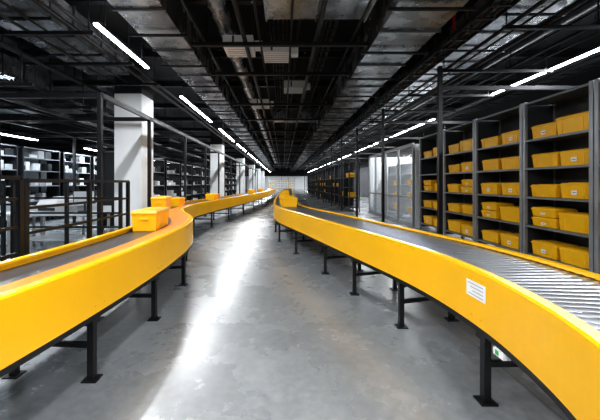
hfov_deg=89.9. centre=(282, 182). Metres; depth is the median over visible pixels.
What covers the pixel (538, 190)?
storage bin
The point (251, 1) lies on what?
pipes
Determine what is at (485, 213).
storage bin
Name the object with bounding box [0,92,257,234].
steel frame
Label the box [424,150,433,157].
storage bin
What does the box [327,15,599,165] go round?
cable tray
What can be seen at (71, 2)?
ceiling beam
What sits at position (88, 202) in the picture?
metal railing
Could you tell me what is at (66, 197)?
metal railing
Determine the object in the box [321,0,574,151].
cable tray
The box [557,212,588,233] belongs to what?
storage bin
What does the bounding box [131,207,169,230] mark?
storage bin
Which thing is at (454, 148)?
storage bin
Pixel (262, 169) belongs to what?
concrete column
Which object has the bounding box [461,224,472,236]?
storage bin
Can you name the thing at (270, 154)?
ceiling beam
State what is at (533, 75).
ceiling light
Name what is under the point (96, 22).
ceiling light
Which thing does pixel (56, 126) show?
wall
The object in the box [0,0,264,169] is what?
cable tray
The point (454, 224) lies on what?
storage bin
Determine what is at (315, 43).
ceiling pipes
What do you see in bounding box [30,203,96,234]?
workbench
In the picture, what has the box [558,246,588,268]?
storage bin
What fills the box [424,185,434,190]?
storage bin
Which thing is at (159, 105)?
ceiling beam
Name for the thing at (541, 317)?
conveyor
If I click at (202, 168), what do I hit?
storage rack
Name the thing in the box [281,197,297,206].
storage bin
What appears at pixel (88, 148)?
ceiling light
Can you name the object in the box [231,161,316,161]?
ceiling beam
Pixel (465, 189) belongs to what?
storage bin
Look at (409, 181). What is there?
storage bin
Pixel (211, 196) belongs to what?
storage bin
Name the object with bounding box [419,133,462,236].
storage shelf
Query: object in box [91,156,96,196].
storage rack
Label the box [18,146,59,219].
storage rack
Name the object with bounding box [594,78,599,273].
storage shelf
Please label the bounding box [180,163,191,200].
storage rack
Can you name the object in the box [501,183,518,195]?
storage bin
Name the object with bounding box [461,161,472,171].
storage bin
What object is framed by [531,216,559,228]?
storage bin
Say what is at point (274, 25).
cable tray
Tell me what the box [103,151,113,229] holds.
storage rack
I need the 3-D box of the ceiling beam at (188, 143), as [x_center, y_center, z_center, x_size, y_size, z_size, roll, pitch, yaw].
[-1.750,-3.908,29.000,22.480,0.376,0.140,0,0,0]
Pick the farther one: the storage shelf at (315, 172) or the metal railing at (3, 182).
the storage shelf at (315, 172)
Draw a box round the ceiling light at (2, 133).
[1,115,38,140]
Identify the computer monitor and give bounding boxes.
[73,191,95,211]
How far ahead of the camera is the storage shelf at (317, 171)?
30.57 m
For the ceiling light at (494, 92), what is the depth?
8.88 m
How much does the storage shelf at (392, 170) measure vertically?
2.500 m
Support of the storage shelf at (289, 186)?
on the floor
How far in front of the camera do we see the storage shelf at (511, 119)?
7.21 m
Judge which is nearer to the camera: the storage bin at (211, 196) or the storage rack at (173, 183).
the storage bin at (211, 196)
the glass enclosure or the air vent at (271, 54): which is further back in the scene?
the glass enclosure
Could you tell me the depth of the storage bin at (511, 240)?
6.33 m
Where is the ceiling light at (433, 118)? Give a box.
[385,117,434,139]
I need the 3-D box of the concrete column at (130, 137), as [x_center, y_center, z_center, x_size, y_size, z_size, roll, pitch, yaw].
[-4.500,-1.248,9.100,0.840,5.696,0.840,0,0,0]
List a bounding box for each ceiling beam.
[0,45,599,58]
[53,77,527,86]
[64,0,588,4]
[111,126,413,130]
[153,100,473,107]
[154,115,432,120]
[155,141,378,144]
[171,134,391,137]
[171,146,368,148]
[190,152,353,153]
[196,154,345,156]
[224,158,336,159]
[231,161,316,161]
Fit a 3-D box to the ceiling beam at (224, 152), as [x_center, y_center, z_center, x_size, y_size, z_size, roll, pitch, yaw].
[-1.750,-3.908,38.000,22.480,0.376,0.140,0,0,0]
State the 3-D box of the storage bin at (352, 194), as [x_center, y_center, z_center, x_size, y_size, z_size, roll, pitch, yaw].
[3.950,0.664,17.020,0.420,0.268,0.544,0,0,0]
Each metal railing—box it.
[0,175,23,259]
[0,180,5,260]
[10,180,122,258]
[24,179,129,254]
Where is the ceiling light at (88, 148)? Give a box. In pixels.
[83,147,104,150]
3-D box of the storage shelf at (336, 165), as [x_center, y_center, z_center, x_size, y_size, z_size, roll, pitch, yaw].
[3.950,0.150,20.450,0.600,2.900,1.500,0,0,0]
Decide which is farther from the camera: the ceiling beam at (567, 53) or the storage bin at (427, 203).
the storage bin at (427, 203)
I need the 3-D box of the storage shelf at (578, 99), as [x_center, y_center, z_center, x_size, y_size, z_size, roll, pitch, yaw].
[5.030,0.015,5.240,0.620,3.170,1.340,0,0,0]
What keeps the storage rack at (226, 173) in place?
on the floor
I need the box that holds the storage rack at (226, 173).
[225,172,228,195]
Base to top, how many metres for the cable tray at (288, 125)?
0.996 m
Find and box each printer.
[35,199,63,211]
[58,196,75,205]
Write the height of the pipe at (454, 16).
1.296 m
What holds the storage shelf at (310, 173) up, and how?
on the floor
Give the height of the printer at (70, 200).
0.300 m
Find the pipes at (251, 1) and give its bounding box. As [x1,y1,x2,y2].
[217,1,352,138]
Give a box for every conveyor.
[0,188,275,382]
[273,188,599,419]
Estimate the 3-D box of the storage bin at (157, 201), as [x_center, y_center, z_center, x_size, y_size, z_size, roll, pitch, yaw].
[-3.144,0.524,7.771,0.360,0.368,0.800,0,0,-11]
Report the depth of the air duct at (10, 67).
7.98 m
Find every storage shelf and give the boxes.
[268,177,274,188]
[275,177,281,189]
[288,177,294,188]
[309,173,310,194]
[314,171,316,196]
[317,171,320,197]
[321,169,324,198]
[325,167,330,201]
[328,166,330,202]
[332,165,334,205]
[335,163,338,206]
[339,162,352,208]
[343,160,359,211]
[388,165,406,215]
[400,163,411,216]
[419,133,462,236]
[443,119,496,246]
[475,104,522,252]
[523,80,593,272]
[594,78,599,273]
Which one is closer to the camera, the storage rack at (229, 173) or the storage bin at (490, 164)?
the storage bin at (490, 164)
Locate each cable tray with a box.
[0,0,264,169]
[0,75,247,169]
[269,19,287,102]
[283,108,292,165]
[298,0,520,169]
[301,19,339,110]
[302,0,599,169]
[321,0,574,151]
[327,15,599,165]
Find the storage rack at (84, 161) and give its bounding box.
[51,152,90,218]
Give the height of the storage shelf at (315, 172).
2.900 m
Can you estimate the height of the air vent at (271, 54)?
1.202 m
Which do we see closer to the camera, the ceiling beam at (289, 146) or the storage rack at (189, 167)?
the storage rack at (189, 167)
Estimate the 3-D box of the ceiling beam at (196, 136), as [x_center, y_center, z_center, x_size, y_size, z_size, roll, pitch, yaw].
[-1.750,-3.908,25.000,22.480,0.376,0.140,0,0,0]
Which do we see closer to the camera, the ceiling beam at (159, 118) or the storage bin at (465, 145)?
the storage bin at (465, 145)
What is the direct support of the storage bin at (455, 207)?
in the storage shelf at (454, 135)
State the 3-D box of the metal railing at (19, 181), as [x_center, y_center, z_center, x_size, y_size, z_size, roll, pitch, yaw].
[-3.000,0.759,2.510,0.140,1.682,1.960,0,0,0]
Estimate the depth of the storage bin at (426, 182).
9.79 m
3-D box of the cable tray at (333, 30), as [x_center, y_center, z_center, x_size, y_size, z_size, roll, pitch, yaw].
[0.950,-3.623,9.500,0.316,0.946,7.400,0,0,0]
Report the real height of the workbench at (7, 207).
1.020 m
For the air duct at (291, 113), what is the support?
hanging from the ceiling at (590, 4)
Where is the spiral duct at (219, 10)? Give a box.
[206,0,275,163]
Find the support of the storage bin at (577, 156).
in the storage shelf at (578, 99)
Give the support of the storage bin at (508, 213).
in the storage shelf at (511, 119)
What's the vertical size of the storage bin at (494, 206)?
0.178 m
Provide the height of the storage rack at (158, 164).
2.700 m
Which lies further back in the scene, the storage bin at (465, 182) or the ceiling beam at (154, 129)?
the ceiling beam at (154, 129)
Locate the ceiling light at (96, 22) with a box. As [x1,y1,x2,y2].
[92,0,149,68]
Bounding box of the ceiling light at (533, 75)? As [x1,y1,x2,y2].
[506,73,544,85]
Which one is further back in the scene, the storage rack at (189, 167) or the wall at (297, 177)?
the wall at (297, 177)
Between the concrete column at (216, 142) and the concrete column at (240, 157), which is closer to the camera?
the concrete column at (216, 142)
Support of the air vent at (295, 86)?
hanging from the ceiling at (590, 4)
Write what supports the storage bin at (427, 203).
in the storage shelf at (427, 166)
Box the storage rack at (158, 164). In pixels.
[153,158,164,196]
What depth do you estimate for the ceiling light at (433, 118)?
14.37 m
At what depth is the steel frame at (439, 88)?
8.46 m
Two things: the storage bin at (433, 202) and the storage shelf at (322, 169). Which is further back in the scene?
the storage shelf at (322, 169)
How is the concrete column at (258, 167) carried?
on the floor
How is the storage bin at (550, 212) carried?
on the storage bin at (537, 220)
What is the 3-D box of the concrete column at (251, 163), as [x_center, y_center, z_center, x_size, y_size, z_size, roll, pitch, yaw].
[-4.500,-1.248,43.400,0.840,5.696,0.840,0,0,0]
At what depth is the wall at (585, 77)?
14.43 m
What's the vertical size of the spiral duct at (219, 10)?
0.881 m
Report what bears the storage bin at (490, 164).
in the storage shelf at (511, 119)
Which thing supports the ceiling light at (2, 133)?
hanging from the ceiling at (590, 4)
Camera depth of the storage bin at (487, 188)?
6.88 m
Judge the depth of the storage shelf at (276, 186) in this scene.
72.08 m
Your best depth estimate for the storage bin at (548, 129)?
5.50 m
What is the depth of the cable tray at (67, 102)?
8.55 m
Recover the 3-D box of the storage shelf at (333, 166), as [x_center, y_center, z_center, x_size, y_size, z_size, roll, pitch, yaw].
[3.950,0.150,22.000,0.600,2.900,1.500,0,0,0]
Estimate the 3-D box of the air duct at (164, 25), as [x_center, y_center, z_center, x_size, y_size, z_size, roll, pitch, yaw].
[-2.350,-3.428,36.690,1.100,1.336,66.620,0,0,0]
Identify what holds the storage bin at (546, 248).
in the storage shelf at (578, 99)
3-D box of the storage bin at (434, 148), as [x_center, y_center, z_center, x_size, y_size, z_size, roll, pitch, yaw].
[5.004,-0.986,9.292,0.440,0.308,0.583,0,0,-1]
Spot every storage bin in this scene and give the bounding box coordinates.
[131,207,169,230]
[150,196,171,209]
[171,197,184,206]
[205,193,218,199]
[279,195,292,203]
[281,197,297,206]
[348,192,355,196]
[407,179,411,184]
[407,206,411,211]
[423,180,436,184]
[423,200,436,207]
[423,215,436,224]
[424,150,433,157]
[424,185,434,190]
[432,201,436,208]
[433,147,436,155]
[447,184,461,191]
[447,203,466,212]
[447,219,472,232]
[448,143,460,153]
[448,164,461,172]
[459,138,472,151]
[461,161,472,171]
[461,179,472,185]
[461,186,472,192]
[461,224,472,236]
[462,204,472,214]
[480,183,501,193]
[481,136,502,147]
[481,202,513,210]
[481,209,500,218]
[481,230,510,242]
[482,158,501,170]
[499,206,518,222]
[500,156,518,169]
[500,233,518,249]
[501,130,518,143]
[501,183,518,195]
[530,184,561,197]
[531,121,557,138]
[531,152,560,167]
[531,207,577,217]
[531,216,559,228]
[531,240,577,259]
[555,111,588,134]
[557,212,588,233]
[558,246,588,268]
[559,148,588,165]
[559,182,588,198]
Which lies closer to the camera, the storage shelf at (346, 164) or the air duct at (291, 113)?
the air duct at (291, 113)
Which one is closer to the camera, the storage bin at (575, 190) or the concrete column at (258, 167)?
the storage bin at (575, 190)
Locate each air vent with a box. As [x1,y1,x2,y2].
[223,5,262,56]
[251,87,273,108]
[262,5,297,62]
[284,59,309,93]
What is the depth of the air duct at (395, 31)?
6.29 m
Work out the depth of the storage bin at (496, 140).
6.89 m
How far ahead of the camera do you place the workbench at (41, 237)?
7.40 m
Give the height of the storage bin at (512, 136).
0.268 m
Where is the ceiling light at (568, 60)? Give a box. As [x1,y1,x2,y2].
[546,44,599,69]
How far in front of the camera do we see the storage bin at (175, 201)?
8.95 m
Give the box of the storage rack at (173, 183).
[165,160,179,196]
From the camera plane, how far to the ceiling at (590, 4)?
7.88 m
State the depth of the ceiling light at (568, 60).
6.42 m
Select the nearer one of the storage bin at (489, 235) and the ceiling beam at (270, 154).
the storage bin at (489, 235)
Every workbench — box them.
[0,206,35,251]
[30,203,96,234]
[30,206,110,245]
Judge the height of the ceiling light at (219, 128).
1.396 m
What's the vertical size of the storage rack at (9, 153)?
3.000 m
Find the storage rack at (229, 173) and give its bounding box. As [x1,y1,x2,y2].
[229,173,231,194]
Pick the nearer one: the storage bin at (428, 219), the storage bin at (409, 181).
the storage bin at (428, 219)
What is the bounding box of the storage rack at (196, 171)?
[192,165,200,199]
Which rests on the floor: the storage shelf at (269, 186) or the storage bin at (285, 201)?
the storage shelf at (269, 186)
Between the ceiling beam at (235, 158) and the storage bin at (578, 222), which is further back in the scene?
the ceiling beam at (235, 158)
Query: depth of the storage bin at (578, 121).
4.92 m
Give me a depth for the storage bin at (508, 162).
6.33 m
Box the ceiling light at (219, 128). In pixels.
[218,127,234,141]
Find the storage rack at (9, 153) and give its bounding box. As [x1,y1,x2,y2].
[1,143,17,223]
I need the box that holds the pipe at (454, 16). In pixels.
[452,14,455,42]
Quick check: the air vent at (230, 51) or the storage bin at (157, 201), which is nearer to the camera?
the air vent at (230, 51)
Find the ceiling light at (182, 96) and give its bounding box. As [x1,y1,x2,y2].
[179,94,211,121]
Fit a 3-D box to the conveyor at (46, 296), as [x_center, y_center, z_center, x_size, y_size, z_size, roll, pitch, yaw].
[-2.242,1.120,17.410,2.194,0.960,37.197,0,0,1]
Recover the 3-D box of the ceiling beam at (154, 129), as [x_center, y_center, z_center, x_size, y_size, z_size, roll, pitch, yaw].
[-1.750,-3.908,21.500,22.480,0.376,0.140,0,0,0]
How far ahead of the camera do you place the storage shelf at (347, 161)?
17.25 m
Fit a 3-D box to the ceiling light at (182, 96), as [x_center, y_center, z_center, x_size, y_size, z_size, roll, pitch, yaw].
[-3.200,-3.398,11.400,0.100,1.396,4.000,0,0,0]
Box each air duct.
[0,0,128,74]
[0,27,52,92]
[0,75,113,114]
[107,0,274,170]
[263,0,376,21]
[274,108,317,122]
[290,0,475,171]
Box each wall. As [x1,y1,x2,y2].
[0,114,233,205]
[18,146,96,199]
[234,168,317,188]
[319,59,599,195]
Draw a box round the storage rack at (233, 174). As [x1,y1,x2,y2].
[232,173,234,194]
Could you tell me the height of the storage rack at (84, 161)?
3.000 m
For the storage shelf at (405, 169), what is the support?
on the floor
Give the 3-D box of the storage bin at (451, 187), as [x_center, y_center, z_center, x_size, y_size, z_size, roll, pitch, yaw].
[4.980,0.139,8.441,0.420,0.238,0.563,0,0,1]
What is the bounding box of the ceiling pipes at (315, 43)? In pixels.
[181,0,371,168]
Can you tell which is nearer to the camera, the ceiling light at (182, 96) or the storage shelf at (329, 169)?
the ceiling light at (182, 96)
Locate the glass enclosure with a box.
[369,143,432,227]
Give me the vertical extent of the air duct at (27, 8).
1.236 m
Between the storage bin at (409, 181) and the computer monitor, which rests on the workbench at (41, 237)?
the computer monitor
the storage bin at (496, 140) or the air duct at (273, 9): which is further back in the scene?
the storage bin at (496, 140)
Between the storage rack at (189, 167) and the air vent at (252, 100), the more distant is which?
the storage rack at (189, 167)
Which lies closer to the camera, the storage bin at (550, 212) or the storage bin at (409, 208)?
the storage bin at (550, 212)
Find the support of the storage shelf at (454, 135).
on the floor
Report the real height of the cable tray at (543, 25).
1.586 m
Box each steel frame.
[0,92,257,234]
[304,66,576,234]
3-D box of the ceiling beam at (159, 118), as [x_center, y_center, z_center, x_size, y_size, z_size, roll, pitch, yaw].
[-1.750,-3.908,18.000,22.480,0.376,0.140,0,0,0]
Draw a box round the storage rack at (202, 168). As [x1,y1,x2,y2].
[201,167,208,198]
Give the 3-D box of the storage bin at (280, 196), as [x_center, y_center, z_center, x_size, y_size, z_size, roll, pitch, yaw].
[0.100,0.534,9.603,0.420,0.268,0.544,0,0,-2]
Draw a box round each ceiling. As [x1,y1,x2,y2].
[0,0,599,165]
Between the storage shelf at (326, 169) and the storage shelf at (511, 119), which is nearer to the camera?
the storage shelf at (511, 119)
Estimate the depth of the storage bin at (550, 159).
5.48 m
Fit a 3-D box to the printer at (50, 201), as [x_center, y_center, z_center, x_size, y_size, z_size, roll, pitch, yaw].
[-5.600,0.558,7.240,0.500,0.300,0.520,0,0,0]
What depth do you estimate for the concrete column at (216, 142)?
20.20 m
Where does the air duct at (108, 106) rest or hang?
hanging from the ceiling at (590, 4)
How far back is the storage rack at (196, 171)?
20.45 m
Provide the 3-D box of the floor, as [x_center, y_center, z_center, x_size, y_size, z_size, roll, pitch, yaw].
[-1.750,1.700,37.000,22.500,0.200,86.000,0,0,0]
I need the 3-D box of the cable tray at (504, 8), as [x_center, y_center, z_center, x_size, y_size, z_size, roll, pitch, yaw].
[3.150,-3.323,29.750,0.366,1.546,56.500,0,0,0]
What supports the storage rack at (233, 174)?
on the floor
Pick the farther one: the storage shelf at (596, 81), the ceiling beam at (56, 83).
the ceiling beam at (56, 83)
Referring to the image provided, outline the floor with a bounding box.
[0,189,568,419]
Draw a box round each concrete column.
[114,42,152,229]
[210,122,223,196]
[236,145,244,193]
[249,154,254,189]
[256,160,260,190]
[261,165,263,188]
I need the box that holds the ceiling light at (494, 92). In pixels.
[489,76,503,94]
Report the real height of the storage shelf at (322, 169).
2.900 m
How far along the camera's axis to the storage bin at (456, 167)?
8.37 m
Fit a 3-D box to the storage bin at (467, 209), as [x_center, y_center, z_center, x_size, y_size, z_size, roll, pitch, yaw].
[5.019,0.689,7.800,0.420,0.238,0.563,0,0,-1]

